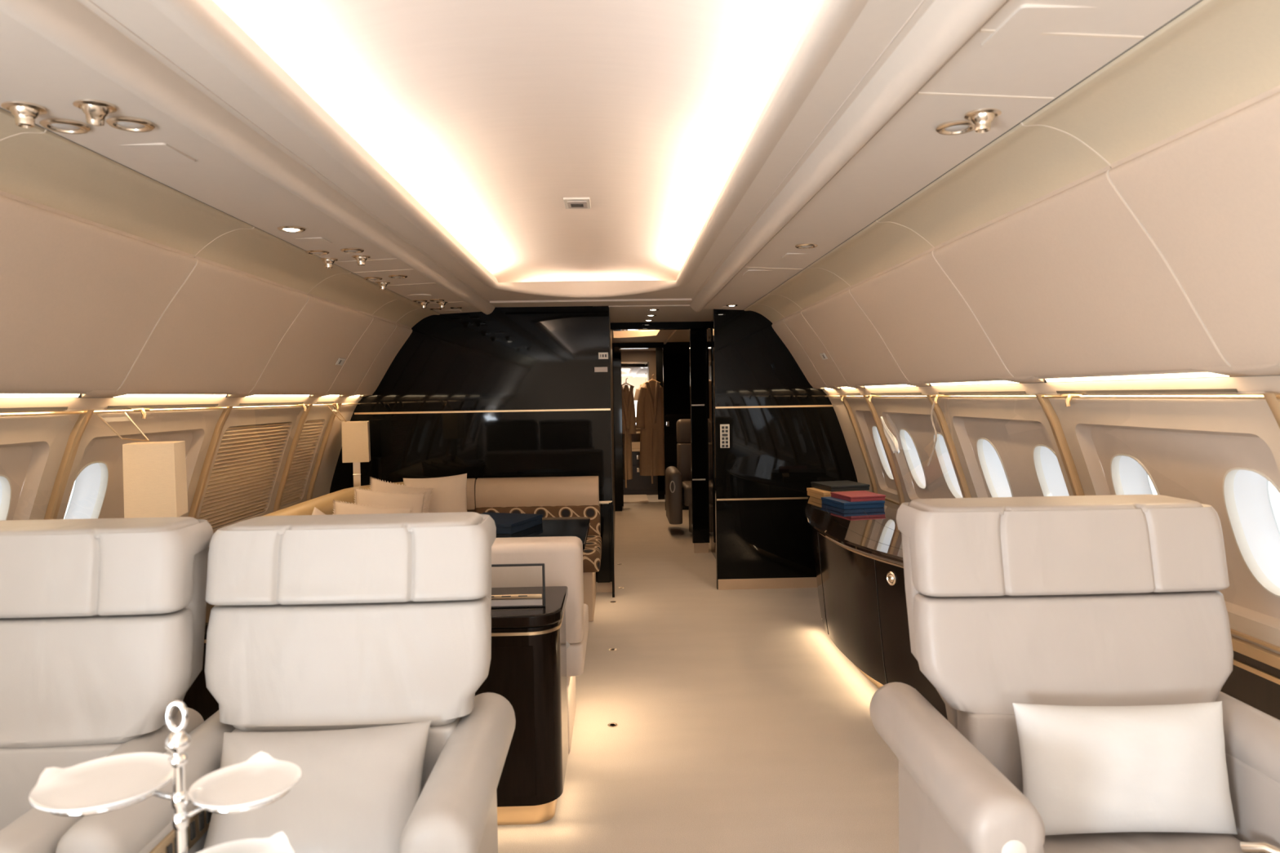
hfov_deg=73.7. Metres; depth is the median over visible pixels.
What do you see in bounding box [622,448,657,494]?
vanity cabinet
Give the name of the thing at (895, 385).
light
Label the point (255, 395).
light
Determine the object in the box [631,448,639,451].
countertop
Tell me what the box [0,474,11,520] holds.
window
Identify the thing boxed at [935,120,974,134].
light
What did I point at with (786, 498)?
inlay
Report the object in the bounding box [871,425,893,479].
window
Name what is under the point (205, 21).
cove lip
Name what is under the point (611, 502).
trim
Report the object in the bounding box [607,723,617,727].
cap
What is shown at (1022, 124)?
trim
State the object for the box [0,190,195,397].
panel
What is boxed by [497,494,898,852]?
floor
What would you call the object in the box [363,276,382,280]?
light
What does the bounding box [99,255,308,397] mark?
panel
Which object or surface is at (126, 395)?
light
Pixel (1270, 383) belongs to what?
light strip
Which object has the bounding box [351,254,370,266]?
spotlight
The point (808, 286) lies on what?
trim
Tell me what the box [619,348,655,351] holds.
ceiling
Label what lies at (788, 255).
ceiling panel
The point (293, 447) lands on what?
rib
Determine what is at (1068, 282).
panel
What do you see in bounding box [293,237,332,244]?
ceiling panel
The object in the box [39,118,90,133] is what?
light
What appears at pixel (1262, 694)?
dado
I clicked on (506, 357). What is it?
wall
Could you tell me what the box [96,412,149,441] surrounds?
flap
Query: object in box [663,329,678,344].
trim
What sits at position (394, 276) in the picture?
light
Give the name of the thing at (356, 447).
table lamp
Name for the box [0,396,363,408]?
valance
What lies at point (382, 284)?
spotlight
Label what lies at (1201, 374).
light
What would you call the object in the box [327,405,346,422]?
flap
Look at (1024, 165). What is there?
trim
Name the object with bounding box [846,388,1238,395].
slot
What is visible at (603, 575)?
trim
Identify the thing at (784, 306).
trim
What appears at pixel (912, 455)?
window
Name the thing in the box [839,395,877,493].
rib
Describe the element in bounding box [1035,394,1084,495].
rib
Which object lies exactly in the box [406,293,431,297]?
ceiling cover
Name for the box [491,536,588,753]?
seat
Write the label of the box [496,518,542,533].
tray
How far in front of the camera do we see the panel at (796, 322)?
5.39 m
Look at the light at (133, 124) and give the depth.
1.84 m
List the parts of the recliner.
handle, armrest, backrest, seat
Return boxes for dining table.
[496,516,590,550]
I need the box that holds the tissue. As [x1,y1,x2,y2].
[880,416,899,454]
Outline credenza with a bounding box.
[804,496,947,719]
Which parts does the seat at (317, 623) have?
armrest, panel, control panel, backrest, armrest, panel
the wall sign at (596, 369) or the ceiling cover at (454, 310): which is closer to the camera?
the ceiling cover at (454, 310)
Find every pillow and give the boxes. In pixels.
[202,720,431,852]
[1012,701,1237,835]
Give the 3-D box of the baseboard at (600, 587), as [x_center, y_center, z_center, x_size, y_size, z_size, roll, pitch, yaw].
[-1.198,1.172,6.112,2.010,0.075,0.006,-1,2,-2]
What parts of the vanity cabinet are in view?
drawer, drawer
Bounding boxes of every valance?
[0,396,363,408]
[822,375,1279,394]
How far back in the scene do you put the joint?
1.75 m
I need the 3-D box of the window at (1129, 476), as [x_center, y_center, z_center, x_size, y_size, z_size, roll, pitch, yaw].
[1.674,0.260,2.779,0.209,0.356,0.248,-1,2,-2]
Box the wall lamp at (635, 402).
[634,400,637,417]
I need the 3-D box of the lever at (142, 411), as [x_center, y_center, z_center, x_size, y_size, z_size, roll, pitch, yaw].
[-1.892,-0.049,3.237,0.026,0.043,0.084,0,2,14]
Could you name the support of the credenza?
on the floor
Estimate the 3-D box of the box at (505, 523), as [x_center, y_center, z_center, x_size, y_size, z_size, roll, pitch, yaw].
[-0.779,0.526,4.662,0.366,0.052,0.386,0,2,18]
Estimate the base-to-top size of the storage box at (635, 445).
0.099 m
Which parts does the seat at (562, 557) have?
backrest, seat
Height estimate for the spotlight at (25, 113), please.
0.042 m
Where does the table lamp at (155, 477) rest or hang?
on the window ledge
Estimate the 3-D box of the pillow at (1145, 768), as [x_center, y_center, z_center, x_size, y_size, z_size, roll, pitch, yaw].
[1.021,0.721,1.801,0.460,0.270,0.150,-1,2,-2]
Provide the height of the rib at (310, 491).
0.672 m
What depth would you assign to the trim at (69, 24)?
1.78 m
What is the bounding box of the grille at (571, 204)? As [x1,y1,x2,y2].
[567,200,587,208]
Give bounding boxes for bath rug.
[623,494,648,503]
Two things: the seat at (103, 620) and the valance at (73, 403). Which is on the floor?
the seat at (103, 620)
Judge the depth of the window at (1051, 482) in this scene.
3.42 m
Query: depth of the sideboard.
2.76 m
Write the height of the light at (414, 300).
0.021 m
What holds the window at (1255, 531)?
in the wall at (1188, 447)
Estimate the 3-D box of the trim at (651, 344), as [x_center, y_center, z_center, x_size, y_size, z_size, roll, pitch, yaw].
[0.011,-1.109,10.401,0.540,0.315,0.060,-1,2,-2]
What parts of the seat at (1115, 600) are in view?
armrest, panel, backrest, seat, armrest, panel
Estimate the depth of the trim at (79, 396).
3.72 m
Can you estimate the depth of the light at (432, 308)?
5.65 m
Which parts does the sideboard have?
door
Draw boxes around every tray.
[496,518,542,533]
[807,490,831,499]
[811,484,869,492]
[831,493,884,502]
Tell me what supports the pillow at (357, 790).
on the seat at (317, 623)
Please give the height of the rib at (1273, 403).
0.672 m
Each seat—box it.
[0,516,213,852]
[55,511,515,852]
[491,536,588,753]
[869,494,1279,852]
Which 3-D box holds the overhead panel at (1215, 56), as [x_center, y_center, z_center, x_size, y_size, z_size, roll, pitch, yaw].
[0.992,-0.614,1.392,0.234,0.145,1.070,-1,2,-2]
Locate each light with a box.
[0,393,79,397]
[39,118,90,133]
[106,115,155,132]
[113,394,226,397]
[247,394,309,396]
[276,225,305,232]
[305,249,328,254]
[323,395,339,396]
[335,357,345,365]
[340,247,364,253]
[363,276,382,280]
[387,274,407,278]
[412,299,427,302]
[429,298,444,302]
[429,307,441,310]
[647,308,659,311]
[795,243,817,248]
[819,352,827,359]
[864,384,912,387]
[930,380,1016,386]
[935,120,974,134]
[964,107,1001,133]
[1044,372,1228,382]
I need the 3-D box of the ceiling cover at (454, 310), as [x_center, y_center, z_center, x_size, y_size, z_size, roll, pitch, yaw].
[-1.295,-0.799,5.871,0.120,0.008,0.100,-1,2,-2]
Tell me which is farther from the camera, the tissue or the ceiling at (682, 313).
the ceiling at (682, 313)
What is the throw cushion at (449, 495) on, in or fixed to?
on the sofa
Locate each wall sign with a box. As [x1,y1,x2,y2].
[594,367,607,372]
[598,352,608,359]
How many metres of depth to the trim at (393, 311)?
5.30 m
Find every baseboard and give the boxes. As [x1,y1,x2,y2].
[595,582,612,592]
[718,577,817,590]
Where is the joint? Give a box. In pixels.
[333,29,1143,303]
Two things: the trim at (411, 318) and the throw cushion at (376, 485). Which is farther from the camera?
the trim at (411, 318)
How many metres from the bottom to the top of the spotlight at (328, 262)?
0.042 m
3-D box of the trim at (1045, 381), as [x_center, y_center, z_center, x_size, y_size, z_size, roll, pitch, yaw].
[1.440,-0.100,1.789,0.110,0.105,8.700,-1,2,-2]
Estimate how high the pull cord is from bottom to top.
0.348 m
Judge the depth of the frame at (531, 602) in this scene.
2.83 m
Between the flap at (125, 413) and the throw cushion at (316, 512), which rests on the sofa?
the throw cushion at (316, 512)
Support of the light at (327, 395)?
attached to the panel at (362, 355)
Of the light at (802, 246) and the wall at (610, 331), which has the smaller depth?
the light at (802, 246)
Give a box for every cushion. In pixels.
[311,506,325,515]
[332,499,413,515]
[353,487,427,513]
[368,476,433,512]
[403,473,466,512]
[475,503,600,536]
[582,534,601,572]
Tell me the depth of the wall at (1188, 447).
2.81 m
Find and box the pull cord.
[926,402,937,466]
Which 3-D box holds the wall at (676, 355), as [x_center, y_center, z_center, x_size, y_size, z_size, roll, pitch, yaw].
[0.531,-0.126,10.451,1.950,2.300,0.060,-1,2,-2]
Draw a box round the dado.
[1220,665,1279,719]
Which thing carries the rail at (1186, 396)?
attached to the wall at (1188, 447)
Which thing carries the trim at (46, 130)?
attached to the wall at (33, 447)
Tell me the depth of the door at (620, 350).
10.48 m
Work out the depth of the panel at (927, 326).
3.43 m
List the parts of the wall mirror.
frame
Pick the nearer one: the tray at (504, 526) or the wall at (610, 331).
the tray at (504, 526)
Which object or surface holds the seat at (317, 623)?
on the floor
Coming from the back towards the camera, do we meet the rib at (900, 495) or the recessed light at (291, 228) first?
the rib at (900, 495)
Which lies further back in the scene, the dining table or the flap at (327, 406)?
the flap at (327, 406)
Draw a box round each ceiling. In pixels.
[77,0,934,306]
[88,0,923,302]
[593,304,712,322]
[611,328,708,342]
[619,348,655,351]
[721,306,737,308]
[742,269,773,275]
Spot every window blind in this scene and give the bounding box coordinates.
[198,422,290,528]
[280,420,323,505]
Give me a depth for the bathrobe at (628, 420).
10.69 m
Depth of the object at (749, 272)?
4.29 m
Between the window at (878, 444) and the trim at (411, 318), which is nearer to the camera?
the window at (878, 444)
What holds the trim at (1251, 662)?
attached to the wall at (1188, 447)
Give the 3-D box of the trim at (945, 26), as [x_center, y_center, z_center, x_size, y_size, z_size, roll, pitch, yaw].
[0.519,-0.692,1.742,0.090,0.059,8.700,-1,2,-2]
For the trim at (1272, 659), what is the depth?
2.31 m
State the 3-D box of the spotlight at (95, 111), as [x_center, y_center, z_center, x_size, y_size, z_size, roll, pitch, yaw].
[-1.109,-0.641,1.738,0.076,0.053,0.076,-1,2,-2]
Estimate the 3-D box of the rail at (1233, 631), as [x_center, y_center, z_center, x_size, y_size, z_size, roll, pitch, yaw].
[1.697,0.602,1.821,0.018,0.008,8.700,-1,2,-2]
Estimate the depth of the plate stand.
1.00 m
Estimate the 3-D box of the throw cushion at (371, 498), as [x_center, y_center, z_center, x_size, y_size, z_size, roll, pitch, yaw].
[-1.485,0.562,5.044,0.477,0.424,0.198,-2,2,-20]
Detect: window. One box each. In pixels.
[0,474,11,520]
[64,461,109,519]
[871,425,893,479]
[899,428,927,489]
[933,432,962,497]
[976,437,1013,497]
[1032,444,1069,496]
[1110,453,1159,494]
[1222,466,1279,597]
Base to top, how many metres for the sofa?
0.852 m
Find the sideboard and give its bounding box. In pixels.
[182,586,568,825]
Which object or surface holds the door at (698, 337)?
attached to the door frame at (708, 329)
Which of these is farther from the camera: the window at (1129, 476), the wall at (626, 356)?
the wall at (626, 356)
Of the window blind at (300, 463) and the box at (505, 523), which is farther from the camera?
the window blind at (300, 463)
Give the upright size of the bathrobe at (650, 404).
1.429 m
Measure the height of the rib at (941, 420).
0.672 m
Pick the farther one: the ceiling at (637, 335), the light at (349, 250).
the ceiling at (637, 335)
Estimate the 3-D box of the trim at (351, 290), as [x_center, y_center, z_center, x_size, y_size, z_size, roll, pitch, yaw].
[-1.487,-0.688,4.528,0.234,0.145,1.060,-1,2,-2]
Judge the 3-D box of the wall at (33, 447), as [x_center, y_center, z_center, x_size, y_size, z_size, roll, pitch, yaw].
[-2.001,0.326,1.827,0.264,0.700,8.460,-1,2,-2]
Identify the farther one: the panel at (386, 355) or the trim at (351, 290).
the panel at (386, 355)
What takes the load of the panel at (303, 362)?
on the trim at (79, 396)
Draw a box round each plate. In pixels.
[29,752,173,813]
[187,751,301,809]
[197,831,293,852]
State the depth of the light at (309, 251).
3.42 m
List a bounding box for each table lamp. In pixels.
[122,440,187,518]
[341,421,370,487]
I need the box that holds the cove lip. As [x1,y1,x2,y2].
[147,0,868,297]
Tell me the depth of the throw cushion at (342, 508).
4.59 m
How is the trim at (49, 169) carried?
attached to the wall at (33, 447)
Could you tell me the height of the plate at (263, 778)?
0.020 m
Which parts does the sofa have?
corner backrest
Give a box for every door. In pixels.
[619,350,623,506]
[688,328,709,543]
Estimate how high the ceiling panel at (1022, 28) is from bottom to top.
0.008 m
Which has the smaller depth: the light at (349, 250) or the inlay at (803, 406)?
the light at (349, 250)
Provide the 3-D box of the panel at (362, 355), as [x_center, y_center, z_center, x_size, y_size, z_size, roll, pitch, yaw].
[-1.764,-0.431,5.331,0.360,0.486,0.539,-1,2,-2]
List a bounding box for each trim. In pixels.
[0,0,495,314]
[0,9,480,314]
[0,106,439,313]
[0,107,45,139]
[0,128,417,322]
[0,130,253,255]
[0,394,339,398]
[196,226,350,293]
[308,272,405,314]
[372,297,421,322]
[396,307,439,328]
[597,502,609,582]
[610,501,614,597]
[618,342,663,348]
[655,348,665,499]
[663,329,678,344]
[689,0,1007,311]
[693,542,708,553]
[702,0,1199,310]
[743,303,783,322]
[744,0,1202,309]
[753,293,801,316]
[754,122,1111,317]
[768,266,849,308]
[808,221,933,285]
[840,374,1279,389]
[876,123,1108,247]
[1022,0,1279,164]
[1231,635,1279,669]
[1233,650,1279,678]
[1233,658,1279,684]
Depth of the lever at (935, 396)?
3.96 m
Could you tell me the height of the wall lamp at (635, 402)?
0.240 m
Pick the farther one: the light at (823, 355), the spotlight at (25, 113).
the light at (823, 355)
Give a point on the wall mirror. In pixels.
(637, 373)
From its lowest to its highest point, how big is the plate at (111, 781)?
0.020 m
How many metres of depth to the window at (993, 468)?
3.95 m
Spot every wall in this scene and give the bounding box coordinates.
[0,401,358,533]
[329,306,857,589]
[608,307,614,562]
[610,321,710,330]
[612,330,710,511]
[621,351,656,441]
[709,320,715,558]
[826,391,1279,654]
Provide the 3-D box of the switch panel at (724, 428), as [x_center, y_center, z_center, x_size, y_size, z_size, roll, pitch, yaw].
[0.609,0.069,6.119,0.068,0.170,0.014,-1,2,-2]
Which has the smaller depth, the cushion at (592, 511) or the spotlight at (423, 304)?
the spotlight at (423, 304)
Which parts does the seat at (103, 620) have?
backrest, armrest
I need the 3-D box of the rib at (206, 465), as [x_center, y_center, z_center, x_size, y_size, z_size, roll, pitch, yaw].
[-2.038,0.242,4.016,0.259,0.672,0.034,-1,2,-2]
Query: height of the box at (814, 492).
0.050 m
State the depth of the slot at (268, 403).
3.30 m
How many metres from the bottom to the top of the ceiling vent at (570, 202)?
0.016 m
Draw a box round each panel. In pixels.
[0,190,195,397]
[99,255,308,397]
[118,142,195,162]
[235,293,373,397]
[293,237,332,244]
[318,315,396,396]
[346,322,412,396]
[720,424,729,448]
[771,317,836,389]
[782,253,810,258]
[783,309,859,389]
[801,286,919,388]
[849,247,1029,386]
[933,164,1256,382]
[981,4,1097,48]
[1108,84,1279,375]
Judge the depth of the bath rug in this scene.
11.49 m
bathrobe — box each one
[621,377,635,488]
[635,373,664,484]
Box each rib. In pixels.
[44,409,94,519]
[188,405,233,518]
[273,404,312,511]
[306,403,342,501]
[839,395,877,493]
[862,395,904,505]
[926,395,971,497]
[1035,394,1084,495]
[1262,393,1279,428]
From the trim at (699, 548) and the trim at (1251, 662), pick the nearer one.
the trim at (1251, 662)
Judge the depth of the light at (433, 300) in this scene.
5.20 m
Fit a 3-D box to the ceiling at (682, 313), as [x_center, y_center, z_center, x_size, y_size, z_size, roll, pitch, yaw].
[0.644,-0.913,6.772,2.000,0.045,1.360,-1,2,-2]
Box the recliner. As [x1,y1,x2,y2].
[665,418,711,533]
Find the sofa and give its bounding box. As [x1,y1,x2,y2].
[261,475,601,621]
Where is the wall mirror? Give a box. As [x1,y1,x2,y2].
[621,361,648,429]
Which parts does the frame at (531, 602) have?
panel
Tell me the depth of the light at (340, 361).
4.95 m
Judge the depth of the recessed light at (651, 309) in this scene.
6.28 m
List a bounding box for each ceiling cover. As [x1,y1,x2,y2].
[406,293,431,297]
[444,309,461,311]
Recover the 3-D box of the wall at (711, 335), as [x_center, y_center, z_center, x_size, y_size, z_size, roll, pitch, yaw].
[0.670,0.002,6.856,0.055,2.300,1.340,-1,2,-2]
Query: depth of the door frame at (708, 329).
7.58 m
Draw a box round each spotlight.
[0,101,47,128]
[72,98,116,125]
[320,257,337,268]
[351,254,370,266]
[375,280,390,289]
[417,301,430,308]
[435,301,448,308]
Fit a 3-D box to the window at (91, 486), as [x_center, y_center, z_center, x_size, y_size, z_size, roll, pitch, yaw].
[-2.139,0.305,3.207,0.209,0.356,0.248,-1,2,-2]
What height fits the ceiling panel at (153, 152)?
0.008 m
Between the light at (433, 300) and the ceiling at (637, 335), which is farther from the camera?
the ceiling at (637, 335)
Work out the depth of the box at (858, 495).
5.12 m
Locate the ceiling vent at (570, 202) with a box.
[563,197,591,208]
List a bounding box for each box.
[480,512,542,533]
[631,441,639,448]
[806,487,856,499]
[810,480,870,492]
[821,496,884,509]
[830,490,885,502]
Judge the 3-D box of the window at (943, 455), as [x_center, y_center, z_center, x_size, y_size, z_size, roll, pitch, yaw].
[1.629,0.203,4.376,0.209,0.356,0.248,-1,2,-2]
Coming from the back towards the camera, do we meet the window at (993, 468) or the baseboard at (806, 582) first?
the baseboard at (806, 582)
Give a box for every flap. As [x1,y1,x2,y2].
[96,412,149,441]
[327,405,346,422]
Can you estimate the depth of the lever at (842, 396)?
5.61 m
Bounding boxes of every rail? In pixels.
[0,403,359,416]
[825,394,1279,399]
[865,490,1279,652]
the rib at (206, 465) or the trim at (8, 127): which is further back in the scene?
the rib at (206, 465)
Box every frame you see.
[491,563,545,608]
[708,328,712,553]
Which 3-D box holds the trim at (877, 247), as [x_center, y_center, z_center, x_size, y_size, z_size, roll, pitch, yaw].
[0.932,-0.691,3.530,0.234,0.145,1.070,-1,2,-2]
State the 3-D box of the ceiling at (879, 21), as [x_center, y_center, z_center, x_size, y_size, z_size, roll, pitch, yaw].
[-0.214,-0.701,1.721,1.414,0.001,8.700,-1,2,-2]
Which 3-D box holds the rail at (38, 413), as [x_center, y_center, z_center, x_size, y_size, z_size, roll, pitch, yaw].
[-1.865,-0.006,1.699,0.011,0.011,8.700,-1,2,-2]
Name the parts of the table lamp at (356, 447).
lamp shade, stem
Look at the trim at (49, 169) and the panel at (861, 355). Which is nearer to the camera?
the trim at (49, 169)
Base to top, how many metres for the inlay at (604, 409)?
0.013 m
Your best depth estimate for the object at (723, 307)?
5.93 m
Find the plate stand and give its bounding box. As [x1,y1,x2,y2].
[48,699,290,852]
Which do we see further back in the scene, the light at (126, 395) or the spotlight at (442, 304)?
the spotlight at (442, 304)
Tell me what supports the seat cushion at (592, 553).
on the sofa
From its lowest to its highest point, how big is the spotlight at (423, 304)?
0.042 m
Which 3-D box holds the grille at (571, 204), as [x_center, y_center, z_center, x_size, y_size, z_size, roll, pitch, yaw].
[-0.266,-0.943,3.623,0.082,0.008,0.120,-1,2,-2]
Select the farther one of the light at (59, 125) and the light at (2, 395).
the light at (2, 395)
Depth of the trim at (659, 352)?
11.50 m
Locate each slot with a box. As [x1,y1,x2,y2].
[0,401,333,411]
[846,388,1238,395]
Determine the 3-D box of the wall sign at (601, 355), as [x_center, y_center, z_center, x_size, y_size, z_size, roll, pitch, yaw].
[-0.261,-0.504,6.079,0.069,0.047,0.004,-1,2,-2]
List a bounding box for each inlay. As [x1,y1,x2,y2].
[354,408,610,414]
[715,404,832,408]
[716,497,808,500]
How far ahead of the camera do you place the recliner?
8.71 m

